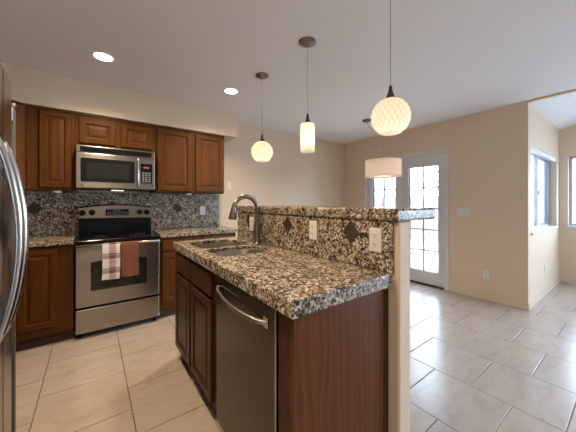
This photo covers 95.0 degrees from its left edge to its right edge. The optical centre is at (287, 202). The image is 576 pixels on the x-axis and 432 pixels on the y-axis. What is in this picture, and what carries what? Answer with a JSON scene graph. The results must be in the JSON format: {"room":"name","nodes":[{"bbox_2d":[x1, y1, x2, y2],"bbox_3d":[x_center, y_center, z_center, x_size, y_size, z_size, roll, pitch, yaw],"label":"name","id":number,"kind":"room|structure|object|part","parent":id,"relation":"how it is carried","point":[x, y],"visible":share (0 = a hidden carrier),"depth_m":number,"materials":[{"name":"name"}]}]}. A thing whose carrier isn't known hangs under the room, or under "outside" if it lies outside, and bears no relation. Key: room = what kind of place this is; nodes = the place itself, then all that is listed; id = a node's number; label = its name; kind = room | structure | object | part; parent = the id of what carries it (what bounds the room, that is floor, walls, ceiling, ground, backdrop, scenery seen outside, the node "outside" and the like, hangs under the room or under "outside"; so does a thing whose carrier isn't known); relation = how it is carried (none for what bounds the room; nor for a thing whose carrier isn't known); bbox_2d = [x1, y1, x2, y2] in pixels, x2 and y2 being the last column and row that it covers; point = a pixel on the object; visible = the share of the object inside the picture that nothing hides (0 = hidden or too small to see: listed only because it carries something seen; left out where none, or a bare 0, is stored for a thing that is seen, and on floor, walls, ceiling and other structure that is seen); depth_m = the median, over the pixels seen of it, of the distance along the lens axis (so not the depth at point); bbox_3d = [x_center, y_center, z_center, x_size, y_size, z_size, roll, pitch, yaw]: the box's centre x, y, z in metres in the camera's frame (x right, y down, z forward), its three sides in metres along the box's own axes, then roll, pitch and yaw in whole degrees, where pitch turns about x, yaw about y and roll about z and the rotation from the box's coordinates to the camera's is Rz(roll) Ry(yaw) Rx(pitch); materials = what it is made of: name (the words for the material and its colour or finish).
{"room":"kitchen","nodes":[
{"label":"kitchen","id":0,"kind":"room"},
{"bbox_2d":[0,61,237,142],"bbox_3d":[-1.854,-1.029,2.861,2.677,0.322,0.395,0,0,-37],"label":"soffit","id":1,"kind":"structure","parent":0,"point":[30,86],"depth_m":2.67,"materials":[{"name":"beige paint"}]},
{"bbox_2d":[62,123,343,236],"bbox_3d":[-1.004,0.030,3.833,5.500,2.440,0.150,0,0,-37],"label":"wall","id":2,"kind":"structure","parent":0,"point":[291,177],"depth_m":4.39,"materials":[{"name":"beige paint"}]},
{"bbox_2d":[11,99,31,190],"bbox_3d":[-2.572,-0.492,2.136,0.654,0.744,0.699,0,0,-37],"label":"upper cabinet","id":3,"kind":"object","parent":2,"relation":"attached to","point":[21,107],"visible":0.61,"depth_m":2.26,"materials":[{"name":"brown wood"}]},
{"bbox_3d":[-2.316,-0.490,2.093,0.019,0.696,0.360,0,0,8],"label":"door","id":4,"kind":"part","parent":3,"relation":"part of","materials":[{"name":"brown wood"}]},
{"bbox_2d":[26,104,76,191],"bbox_3d":[-2.267,-0.492,2.556,0.335,0.744,0.388,0,0,-37],"label":"upper cabinet","id":5,"kind":"object","parent":2,"relation":"attached to","point":[50,132],"visible":0.93,"depth_m":2.40,"materials":[{"name":"brown wood"}]},
{"bbox_3d":[-2.134,-0.490,2.426,0.224,0.696,0.019,0,0,-37],"label":"door","id":6,"kind":"part","parent":5,"relation":"part of","materials":[{"name":"brown wood"}]},
{"bbox_2d":[75,112,154,152],"bbox_3d":[-1.855,-0.707,2.862,0.688,0.314,0.388,0,0,-37],"label":"upper cabinet","id":7,"kind":"object","parent":2,"relation":"attached to","point":[90,130],"visible":0.94,"depth_m":2.68,"materials":[{"name":"brown wood"}]},
{"bbox_3d":[-1.882,-0.699,2.612,0.290,0.238,0.019,0,0,-37],"label":"door","id":8,"kind":"part","parent":7,"relation":"part of","materials":[{"name":"brown wood"}]},
{"bbox_2d":[76,144,154,191],"bbox_3d":[-1.813,-0.340,2.794,0.660,0.412,0.503,0,0,-37],"label":"microwave","id":9,"kind":"object","parent":7,"relation":"attached to","point":[97,168],"visible":1,"depth_m":2.61,"materials":[{"name":"silver metal"}]},
{"bbox_3d":[-1.701,-0.508,2.643,0.660,0.067,0.028,0,0,-37],"label":"vent panel","id":10,"kind":"part","parent":9,"relation":"part of","materials":[{"name":"silver metal"}]},
{"bbox_3d":[-1.541,-0.310,2.713,0.022,0.312,0.049,0,0,-37],"label":"handle","id":11,"kind":"part","parent":9,"relation":"part of","materials":[{"name":"metal"}]},
{"bbox_3d":[-1.489,-0.307,2.779,0.108,0.205,0.003,0,0,-37],"label":"control panel","id":12,"kind":"part","parent":9,"relation":"part of","materials":[{"name":"black ceramic"}]},
{"bbox_3d":[-1.608,-0.699,2.816,0.286,0.238,0.019,0,0,-37],"label":"door","id":13,"kind":"part","parent":7,"relation":"part of","materials":[{"name":"brown wood"}]},
{"bbox_2d":[24,191,218,236],"bbox_3d":[-2.008,0.129,2.978,2.565,0.492,0.023,0,0,-37],"label":"backsplash","id":14,"kind":"structure","parent":2,"relation":"attached to","point":[49,212],"depth_m":3.01,"materials":[{"name":"grey stone"}]},
{"bbox_2d":[200,206,204,214],"bbox_3d":[-1.161,0.102,3.592,0.070,0.114,0.007,0,0,-37],"label":"wall outlet","id":15,"kind":"object","parent":14,"relation":"attached to","point":[202,208],"visible":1,"depth_m":3.59,"materials":[{"name":"white plastic"}]},
{"bbox_2d":[149,125,223,193],"bbox_3d":[-1.253,-0.492,3.310,0.808,0.744,0.388,0,0,-37],"label":"upper cabinet","id":16,"kind":"object","parent":2,"relation":"attached to","point":[186,161],"visible":0.97,"depth_m":3.13,"materials":[{"name":"brown wood"}]},
{"bbox_3d":[-1.302,-0.485,3.044,0.375,0.690,0.019,0,0,-37],"label":"door","id":17,"kind":"part","parent":16,"relation":"part of","materials":[{"name":"brown wood"}]},
{"bbox_3d":[-0.973,-0.485,3.288,0.355,0.690,0.019,0,0,-37],"label":"door","id":18,"kind":"part","parent":16,"relation":"part of","materials":[{"name":"brown wood"}]},
{"bbox_2d":[0,0,575,143],"bbox_3d":[1.287,-1.240,0.707,5.550,0.100,8.000,0,0,-37],"label":"ceiling","id":19,"kind":"structure","parent":0,"point":[450,59],"depth_m":2.09,"materials":[{"name":"paint"}]},
{"bbox_2d":[91,51,114,61],"bbox_3d":[-1.501,-1.187,2.146,0.160,0.006,0.160,0,0,-37],"label":"recessed light","id":20,"kind":"object","parent":19,"relation":"in","point":[102,56],"visible":1,"depth_m":2.14,"materials":[{"name":"white plastic"}]},
{"bbox_2d":[223,88,238,94],"bbox_3d":[-0.606,-1.187,2.805,0.160,0.006,0.160,0,0,-37],"label":"recessed light","id":21,"kind":"object","parent":19,"relation":"in","point":[232,91],"visible":1,"depth_m":2.80,"materials":[{"name":"white plastic"}]},
{"bbox_2d":[251,72,272,161],"bbox_3d":[-0.242,-0.789,2.462,0.202,0.801,0.202,0,0,-37],"label":"pendant light","id":22,"kind":"object","parent":19,"relation":"hanging from","point":[261,151],"visible":1,"depth_m":2.40,"materials":[{"name":"white glass"}]},
{"bbox_3d":[-0.242,-0.480,2.462,0.202,0.184,0.202,0,0,-37],"label":"lamp shade","id":23,"kind":"part","parent":22,"relation":"part of","materials":[{"name":"beige glass"}]},
{"bbox_2d":[299,37,315,152],"bbox_3d":[0.144,-0.784,1.949,0.124,0.812,0.124,0,0,-37],"label":"pendant light","id":24,"kind":"object","parent":19,"relation":"hanging from","point":[307,128],"visible":1,"depth_m":1.91,"materials":[{"name":"white glass"}]},
{"bbox_3d":[0.144,-0.901,1.949,0.004,0.518,0.004,0,0,-37],"label":"cord","id":25,"kind":"part","parent":24,"relation":"part of","materials":[{"name":"silver metal"}]},
{"bbox_3d":[0.144,-0.481,1.949,0.104,0.206,0.104,0,0,-37],"label":"lamp shade","id":26,"kind":"part","parent":24,"relation":"part of","materials":[{"name":"beige glass"}]},
{"bbox_2d":[362,119,401,178],"bbox_3d":[1.210,-0.766,3.546,0.458,0.846,0.607,0,0,-37],"label":"drum pendant","id":27,"kind":"object","parent":19,"relation":"hanging from","point":[384,167],"visible":0.94,"depth_m":3.31,"materials":[{"name":"white fabric"}]},
{"bbox_2d":[368,175,397,176],"bbox_3d":[1.254,-0.359,3.486,0.428,0.002,0.428,0,0,-37],"label":"diffuser","id":28,"kind":"object","parent":27,"relation":"attached to","point":[368,175],"depth_m":3.49,"materials":[{"name":"beige glass"}]},
{"bbox_3d":[1.254,-0.454,3.486,0.452,0.216,0.452,0,0,-37],"label":"lamp shade","id":29,"kind":"part","parent":27,"relation":"part of","materials":[{"name":"white fabric"}]},
{"bbox_3d":[1.254,-0.454,3.486,0.458,0.221,0.458,0,0,-37],"label":"shade frame","id":30,"kind":"part","parent":27,"relation":"part of","materials":[{"name":"fabric"}]},
{"bbox_2d":[371,0,410,135],"bbox_3d":[0.546,-0.780,1.408,0.202,0.818,0.202,0,0,-37],"label":"pendant light","id":31,"kind":"object","parent":19,"relation":"hanging from","point":[391,115],"visible":1,"depth_m":1.34,"materials":[{"name":"white glass"}]},
{"bbox_3d":[0.546,-0.885,1.408,0.004,0.549,0.004,0,0,-37],"label":"cord","id":32,"kind":"part","parent":31,"relation":"part of","materials":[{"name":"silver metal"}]},
{"bbox_3d":[0.546,-0.463,1.408,0.202,0.184,0.202,0,0,-37],"label":"lamp shade","id":33,"kind":"part","parent":31,"relation":"part of","materials":[{"name":"beige glass"}]},
{"bbox_2d":[16,282,575,431],"bbox_3d":[2.058,1.290,1.280,7.470,0.080,8.000,0,0,-37],"label":"floor","id":34,"kind":"structure","parent":0,"point":[477,365],"depth_m":1.92,"materials":[{"name":"tile"}]},
{"bbox_2d":[0,63,28,431],"bbox_3d":[-1.388,0.367,0.782,0.884,1.765,1.000,0,0,-37],"label":"refrigerator","id":35,"kind":"object","parent":34,"relation":"on","point":[14,224],"visible":1,"depth_m":1.02,"materials":[{"name":"silver metal"}]},
{"bbox_3d":[-0.972,0.338,0.792,0.076,1.705,0.450,0,0,-37],"label":"door","id":36,"kind":"part","parent":35,"relation":"part of","materials":[{"name":"silver metal"}]},
{"bbox_3d":[-1.242,0.338,1.155,0.076,1.705,0.435,0,0,-37],"label":"door","id":37,"kind":"part","parent":35,"relation":"part of","materials":[{"name":"silver metal"}]},
{"bbox_3d":[-1.032,0.135,0.975,0.083,0.765,0.025,0,0,-37],"label":"handle","id":38,"kind":"part","parent":35,"relation":"part of","materials":[{"name":"metal"}]},
{"bbox_3d":[-1.426,0.352,1.358,0.034,1.675,0.030,0,0,-37],"label":"trim","id":39,"kind":"part","parent":35,"relation":"part of","materials":[{"name":"silver metal"}]},
{"bbox_3d":[-1.088,0.135,1.050,0.083,0.765,0.025,0,0,-37],"label":"handle","id":40,"kind":"part","parent":35,"relation":"part of","materials":[{"name":"metal"}]},
{"bbox_2d":[16,244,74,351],"bbox_3d":[-2.253,0.814,2.486,0.384,0.873,0.518,0,0,-37],"label":"base cabinet","id":41,"kind":"object","parent":34,"relation":"on","point":[45,314],"visible":0.68,"depth_m":2.30,"materials":[{"name":"brown wood"}]},
{"bbox_3d":[-2.141,0.743,2.258,0.257,0.685,0.019,0,0,-37],"label":"door","id":42,"kind":"part","parent":41,"relation":"part of","materials":[{"name":"brown wood"}]},
{"bbox_2d":[74,204,159,338],"bbox_3d":[-1.774,0.629,2.768,0.709,1.242,0.590,0,0,-37],"label":"range","id":43,"kind":"object","parent":34,"relation":"on","point":[100,304],"visible":1,"depth_m":2.65,"materials":[{"name":"silver metal"}]},
{"bbox_3d":[-2.123,0.104,2.723,0.060,0.060,0.036,0,0,-37],"label":"knob","id":44,"kind":"part","parent":43,"relation":"part of","materials":[{"name":"black plastic"}]},
{"bbox_3d":[-2.057,0.101,2.772,0.060,0.060,0.036,0,0,-37],"label":"knob","id":45,"kind":"part","parent":43,"relation":"part of","materials":[{"name":"black plastic"}]},
{"bbox_2d":[102,242,119,279],"bbox_3d":[-1.670,0.546,2.492,0.144,0.344,0.048,0,0,-37],"label":"dish towel","id":46,"kind":"object","parent":43,"relation":"hanging from","point":[110,252],"visible":1,"depth_m":2.48,"materials":[{"name":"fabric"}]},
{"bbox_3d":[-1.919,0.094,2.963,0.681,0.152,0.105,0,0,-37],"label":"control panel","id":47,"kind":"part","parent":43,"relation":"part of","materials":[{"name":"silver metal"}]},
{"bbox_3d":[-1.647,0.678,2.597,0.693,0.557,0.034,0,0,-37],"label":"oven door","id":48,"kind":"part","parent":43,"relation":"part of","materials":[{"name":"silver metal"}]},
{"bbox_3d":[-1.647,1.086,2.597,0.693,0.216,0.034,0,0,-37],"label":"drawer","id":49,"kind":"part","parent":43,"relation":"part of","materials":[{"name":"silver metal"}]},
{"bbox_2d":[74,232,159,244],"bbox_3d":[-1.765,0.358,2.756,0.709,0.035,0.470,0,0,-37],"label":"cooktop","id":50,"kind":"object","parent":43,"relation":"in","point":[97,237],"depth_m":2.69,"materials":[{"name":"black glass"}]},
{"bbox_3d":[-1.618,0.392,2.558,0.702,0.028,0.066,0,0,-37],"label":"handle","id":51,"kind":"part","parent":43,"relation":"part of","materials":[{"name":"silver metal"}]},
{"bbox_2d":[121,241,138,276],"bbox_3d":[-1.546,0.543,2.584,0.150,0.340,0.048,0,0,-37],"label":"dish towel","id":52,"kind":"object","parent":43,"relation":"hanging from","point":[129,249],"visible":1,"depth_m":2.57,"materials":[{"name":"orange fabric"}]},
{"bbox_2d":[175,251,216,416],"bbox_3d":[-0.436,0.812,1.947,0.544,0.875,0.878,0,0,-37],"label":"base cabinet","id":53,"kind":"object","parent":34,"relation":"on","point":[195,285],"visible":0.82,"depth_m":1.68,"materials":[{"name":"brown wood"}]},
{"bbox_3d":[-0.789,0.466,1.982,0.019,0.136,0.380,0,0,-37],"label":"drawer","id":54,"kind":"part","parent":53,"relation":"part of","materials":[{"name":"brown wood"}]},
{"bbox_3d":[-0.789,0.850,1.982,0.019,0.584,0.380,0,0,-37],"label":"door","id":55,"kind":"part","parent":53,"relation":"part of","materials":[{"name":"brown wood"}]},
{"bbox_3d":[-0.542,0.466,1.649,0.019,0.136,0.370,0,0,-37],"label":"drawer","id":56,"kind":"part","parent":53,"relation":"part of","materials":[{"name":"brown wood"}]},
{"bbox_3d":[-0.542,0.850,1.649,0.019,0.584,0.370,0,0,-37],"label":"door","id":57,"kind":"part","parent":53,"relation":"part of","materials":[{"name":"brown wood"}]},
{"bbox_2d":[173,237,391,319],"bbox_3d":[-0.245,0.344,1.655,0.556,0.058,1.618,0,0,-37],"label":"countertop","id":58,"kind":"structure","parent":53,"relation":"on","point":[295,284],"depth_m":1.15,"materials":[{"name":"stone"}]},
{"bbox_2d":[193,242,263,256],"bbox_3d":[-0.442,0.444,1.927,0.397,0.212,0.724,0,0,-37],"label":"sink","id":59,"kind":"object","parent":58,"relation":"in","point":[219,244],"visible":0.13,"depth_m":1.94,"materials":[{"name":"metal"}]},
{"bbox_3d":[-0.543,0.444,2.063,0.397,0.212,0.385,0,0,-37],"label":"bowl","id":60,"kind":"part","parent":59,"relation":"part of","materials":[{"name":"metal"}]},
{"bbox_3d":[-0.323,0.444,1.758,0.387,0.212,0.309,0,0,-37],"label":"bowl","id":61,"kind":"part","parent":59,"relation":"part of","materials":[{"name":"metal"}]},
{"bbox_2d":[228,194,262,244],"bbox_3d":[-0.305,0.125,1.949,0.267,0.379,0.104,0,0,-37],"label":"kitchen faucet","id":62,"kind":"object","parent":58,"relation":"on","point":[233,212],"visible":1,"depth_m":1.99,"materials":[{"name":"silver metal"}]},
{"bbox_2d":[158,233,234,317],"bbox_3d":[-1.165,0.814,3.294,0.882,0.873,0.518,0,0,-37],"label":"base cabinet","id":63,"kind":"object","parent":34,"relation":"on","point":[167,270],"visible":0.23,"depth_m":2.88,"materials":[{"name":"brown wood"}]},
{"bbox_3d":[-1.188,0.815,2.966,0.410,0.540,0.019,0,0,-37],"label":"door","id":64,"kind":"part","parent":63,"relation":"part of","materials":[{"name":"brown wood"}]},
{"bbox_3d":[-1.188,0.454,2.966,0.410,0.123,0.019,0,0,-37],"label":"drawer","id":65,"kind":"part","parent":63,"relation":"part of","materials":[{"name":"brown wood"}]},
{"bbox_2d":[152,226,236,237],"bbox_3d":[-1.145,0.351,3.290,0.914,0.047,0.508,0,0,-37],"label":"countertop","id":66,"kind":"structure","parent":63,"relation":"on","point":[180,232],"depth_m":3.15,"materials":[{"name":"stone"}]},
{"bbox_3d":[-0.837,0.454,3.227,0.405,0.123,0.019,0,0,-37],"label":"drawer","id":67,"kind":"part","parent":63,"relation":"part of","materials":[{"name":"brown wood"}]},
{"bbox_2d":[216,275,277,431],"bbox_3d":[-0.013,0.814,1.339,0.584,0.872,0.574,0,0,-37],"label":"dishwasher","id":68,"kind":"object","parent":34,"relation":"on","point":[247,327],"visible":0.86,"depth_m":1.14,"materials":[{"name":"silver metal"}]},
{"bbox_3d":[-0.239,0.455,1.193,0.048,0.043,0.485,0,0,-37],"label":"handle","id":69,"kind":"part","parent":68,"relation":"part of","materials":[{"name":"silver metal"}]},
{"bbox_2d":[278,288,387,431],"bbox_3d":[0.210,0.812,1.079,0.544,0.876,0.102,0,0,-37],"label":"island end panel","id":70,"kind":"object","parent":34,"relation":"on","point":[333,361],"visible":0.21,"depth_m":1.00,"materials":[{"name":"brown wood"}]},
{"bbox_3d":[0.437,0.812,1.198,0.038,0.876,0.022,0,0,-37],"label":"scribe moulding","id":71,"kind":"part","parent":70,"relation":"part of","materials":[{"name":"brown wood"}]},
{"bbox_3d":[-2.317,0.813,1.760,0.616,0.873,1.608,0,0,-37],"label":"base cabinet","id":72,"kind":"object","parent":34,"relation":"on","visible":0},
{"bbox_2d":[29,234,75,247],"bbox_3d":[-2.156,0.351,1.854,0.986,0.047,1.608,0,0,-37],"label":"countertop","id":73,"kind":"structure","parent":72,"relation":"on","point":[52,240],"depth_m":2.36,"materials":[{"name":"stone"}]},
{"bbox_2d":[237,212,409,431],"bbox_3d":[0.045,0.666,1.840,0.097,1.168,1.620,0,0,-37],"label":"wall","id":74,"kind":"structure","parent":0,"point":[399,292],"depth_m":1.18,"materials":[{"name":"beige paint"}]},
{"bbox_2d":[238,212,393,273],"bbox_3d":[0.006,0.199,1.795,0.018,0.232,1.545,0,0,-37],"label":"backsplash","id":75,"kind":"structure","parent":74,"relation":"attached to","point":[344,240],"depth_m":1.48,"materials":[{"name":"brown stone"}]},
{"bbox_2d":[250,217,253,230],"bbox_3d":[-0.305,0.173,2.198,0.007,0.114,0.066,0,0,-37],"label":"wall outlet","id":76,"kind":"object","parent":75,"relation":"attached to","point":[251,218],"visible":1,"depth_m":2.18,"materials":[{"name":"white plastic"}]},
{"bbox_2d":[309,220,316,239],"bbox_3d":[0.149,0.164,1.587,0.007,0.114,0.066,0,0,-37],"label":"wall outlet","id":77,"kind":"object","parent":75,"relation":"attached to","point":[312,224],"visible":1,"depth_m":1.58,"materials":[{"name":"white plastic"}]},
{"bbox_2d":[369,228,381,252],"bbox_3d":[0.408,0.174,1.238,0.007,0.112,0.066,0,0,-37],"label":"wall outlet","id":78,"kind":"object","parent":75,"relation":"attached to","point":[375,234],"visible":1,"depth_m":1.23,"materials":[{"name":"white plastic"}]},
{"bbox_2d":[372,232,377,239],"bbox_3d":[0.406,0.154,1.236,0.003,0.033,0.030,0,0,-37],"label":"socket","id":79,"kind":"object","parent":78,"relation":"attached to","point":[374,234],"depth_m":1.23,"materials":[{"name":"white plastic"}]},
{"bbox_2d":[372,241,377,247],"bbox_3d":[0.406,0.194,1.236,0.003,0.033,0.030,0,0,-37],"label":"socket","id":80,"kind":"object","parent":78,"relation":"attached to","point":[374,243],"depth_m":1.23,"materials":[{"name":"white plastic"}]},
{"bbox_2d":[236,205,434,221],"bbox_3d":[0.134,0.052,1.874,0.334,0.057,1.592,0,0,-37],"label":"bar","id":81,"kind":"object","parent":74,"relation":"on","point":[397,214],"visible":0.94,"depth_m":1.36,"materials":[{"name":"stone"}]},
{"bbox_2d":[344,89,575,302],"bbox_3d":[3.502,-0.300,2.228,0.180,3.100,7.800,0,0,-37],"label":"wall","id":82,"kind":"structure","parent":0,"point":[490,150],"depth_m":3.43,"materials":[{"name":"beige paint"}]},
{"bbox_2d":[369,177,401,206],"bbox_3d":[1.696,0.255,4.621,0.065,1.950,0.659,0,0,-37],"label":"door","id":83,"kind":"structure","parent":82,"relation":"in","point":[398,181],"depth_m":4.62,"materials":[{"name":"white paint"}]},
{"bbox_2d":[365,148,448,290],"bbox_3d":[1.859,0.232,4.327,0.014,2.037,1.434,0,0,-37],"label":"trim","id":84,"kind":"structure","parent":82,"relation":"attached to","point":[446,150],"depth_m":3.77,"materials":[{"name":"white paint"}]},
{"bbox_2d":[402,153,443,287],"bbox_3d":[2.071,0.255,4.072,0.118,1.950,0.661,0,0,-37],"label":"door","id":85,"kind":"structure","parent":82,"relation":"in","point":[428,277],"depth_m":4.03,"materials":[{"name":"white paint"}]},
{"bbox_3d":[2.100,0.243,4.084,0.058,1.643,0.487,0,0,-37],"label":"glazing frame","id":86,"kind":"part","parent":85,"relation":"part of","materials":[{"name":"white paint"}]},
{"bbox_2d":[410,280,443,289],"bbox_3d":[1.921,1.241,4.373,0.180,0.018,1.306,0,0,-37],"label":"trim","id":87,"kind":"structure","parent":82,"relation":"attached to","point":[438,287],"depth_m":3.99,"materials":[{"name":"black"}]},
{"bbox_2d":[457,208,470,215],"bbox_3d":[2.400,0.119,3.602,0.008,0.105,0.165,0,0,-37],"label":"light switch","id":88,"kind":"object","parent":82,"relation":"attached to","point":[460,211],"visible":1,"depth_m":3.60,"materials":[{"name":"white plastic"}]},
{"bbox_2d":[483,269,488,278],"bbox_3d":[2.551,0.919,3.400,0.007,0.114,0.070,0,0,-37],"label":"wall outlet","id":89,"kind":"object","parent":82,"relation":"attached to","point":[485,272],"visible":1,"depth_m":3.40,"materials":[{"name":"white plastic"}]},
{"bbox_2d":[449,285,528,310],"bbox_3d":[2.545,1.210,3.406,0.012,0.080,0.857,0,0,-37],"label":"baseboard","id":90,"kind":"structure","parent":82,"relation":"attached to","point":[509,302],"depth_m":3.36,"materials":[{"name":"paint"}]},
{"bbox_2d":[531,106,558,300],"bbox_3d":[3.622,0.020,3.781,1.875,2.460,0.150,0,0,-37],"label":"wall","id":91,"kind":"structure","parent":0,"point":[544,135],"depth_m":3.69,"materials":[{"name":"beige paint"}]},
{"bbox_2d":[531,153,548,229],"bbox_3d":[3.478,-0.165,3.702,1.550,1.060,0.075,0,0,-37],"label":"window","id":92,"kind":"structure","parent":91,"relation":"in","point":[541,165],"depth_m":3.98,"materials":[{"name":"grey metal"}]},
{"bbox_2d":[531,146,555,161],"bbox_3d":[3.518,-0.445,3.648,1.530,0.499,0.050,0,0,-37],"label":"blind headrail","id":93,"kind":"object","parent":91,"relation":"attached to","point":[534,150],"visible":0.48,"depth_m":3.57,"materials":[{"name":"white paint"}]},
{"bbox_2d":[528,277,559,309],"bbox_3d":[3.552,1.210,3.628,1.870,0.080,0.012,0,0,-37],"label":"baseboard","id":94,"kind":"structure","parent":91,"relation":"attached to","point":[552,285],"depth_m":3.49,"materials":[{"name":"paint"}]},
{"bbox_2d":[531,225,557,234],"bbox_3d":[3.516,0.370,3.651,1.570,0.034,0.103,0,0,-37],"label":"window sill","id":95,"kind":"structure","parent":91,"relation":"attached to","point":[546,228],"depth_m":3.52,"materials":[{"name":"white paint"}]},
{"bbox_2d":[529,92,575,128],"bbox_3d":[5.083,-1.462,1.752,2.050,0.661,5.150,0,0,-37],"label":"vault","id":96,"kind":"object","parent":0,"point":[560,111],"visible":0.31,"depth_m":3.37,"materials":[{"name":"paint"}]},
{"bbox_2d":[559,124,575,278],"bbox_3d":[5.790,-0.350,2.309,0.150,3.200,4.800,0,0,-37],"label":"wall","id":97,"kind":"structure","parent":0,"point":[567,136],"depth_m":4.13,"materials":[{"name":"beige paint"}]},
{"bbox_2d":[560,277,575,284],"bbox_3d":[5.729,1.210,2.256,0.012,0.080,4.788,0,0,-37],"label":"baseboard","id":98,"kind":"structure","parent":97,"relation":"attached to","point":[562,279],"depth_m":4.10,"materials":[{"name":"paint"}]},
{"bbox_2d":[569,156,575,225],"bbox_3d":[4.965,-0.185,3.471,0.060,1.100,1.750,0,0,-37],"label":"window","id":99,"kind":"structure","parent":97,"relation":"in","point":[571,158],"depth_m":4.14,"materials":[{"name":"grey metal"}]},
{"label":"outside","id":100,"kind":"structure","parent":0,"visible":0},
{"bbox_2d":[411,222,533,272],"bbox_3d":[6.278,1.345,15.235,19.750,0.090,15.030,0,0,-37],"label":"patio","id":101,"kind":"structure","parent":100,"point":[431,262],"depth_m":6.42,"materials":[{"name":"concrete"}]},
{"bbox_2d":[375,196,382,206],"bbox_3d":[1.841,0.525,9.092,4.600,1.550,0.200,0,0,-37],"label":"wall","id":102,"kind":"structure","parent":101,"relation":"on","point":[378,200],"depth_m":10.20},
{"bbox_2d":[375,178,411,196],"bbox_3d":[4.650,-0.607,14.194,3.633,3.822,3.548,0,0,-37],"label":"tree","id":103,"kind":"object","parent":101,"relation":"on","point":[387,179],"visible":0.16,"depth_m":13.30,"materials":[{"name":"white plant"}]},
{"bbox_2d":[383,195,437,241],"bbox_3d":[2.351,0.525,12.430,0.200,1.550,12.850,0,0,-37],"label":"wall","id":104,"kind":"structure","parent":101,"relation":"on","point":[416,201],"depth_m":9.15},
{"bbox_2d":[420,166,437,195],"bbox_3d":[7.311,-0.524,10.939,3.416,3.658,3.497,0,0,-37],"label":"tree","id":105,"kind":"object","parent":101,"relation":"on","point":[432,179],"visible":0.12,"depth_m":11.22,"materials":[{"name":"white plant"}]}
]}

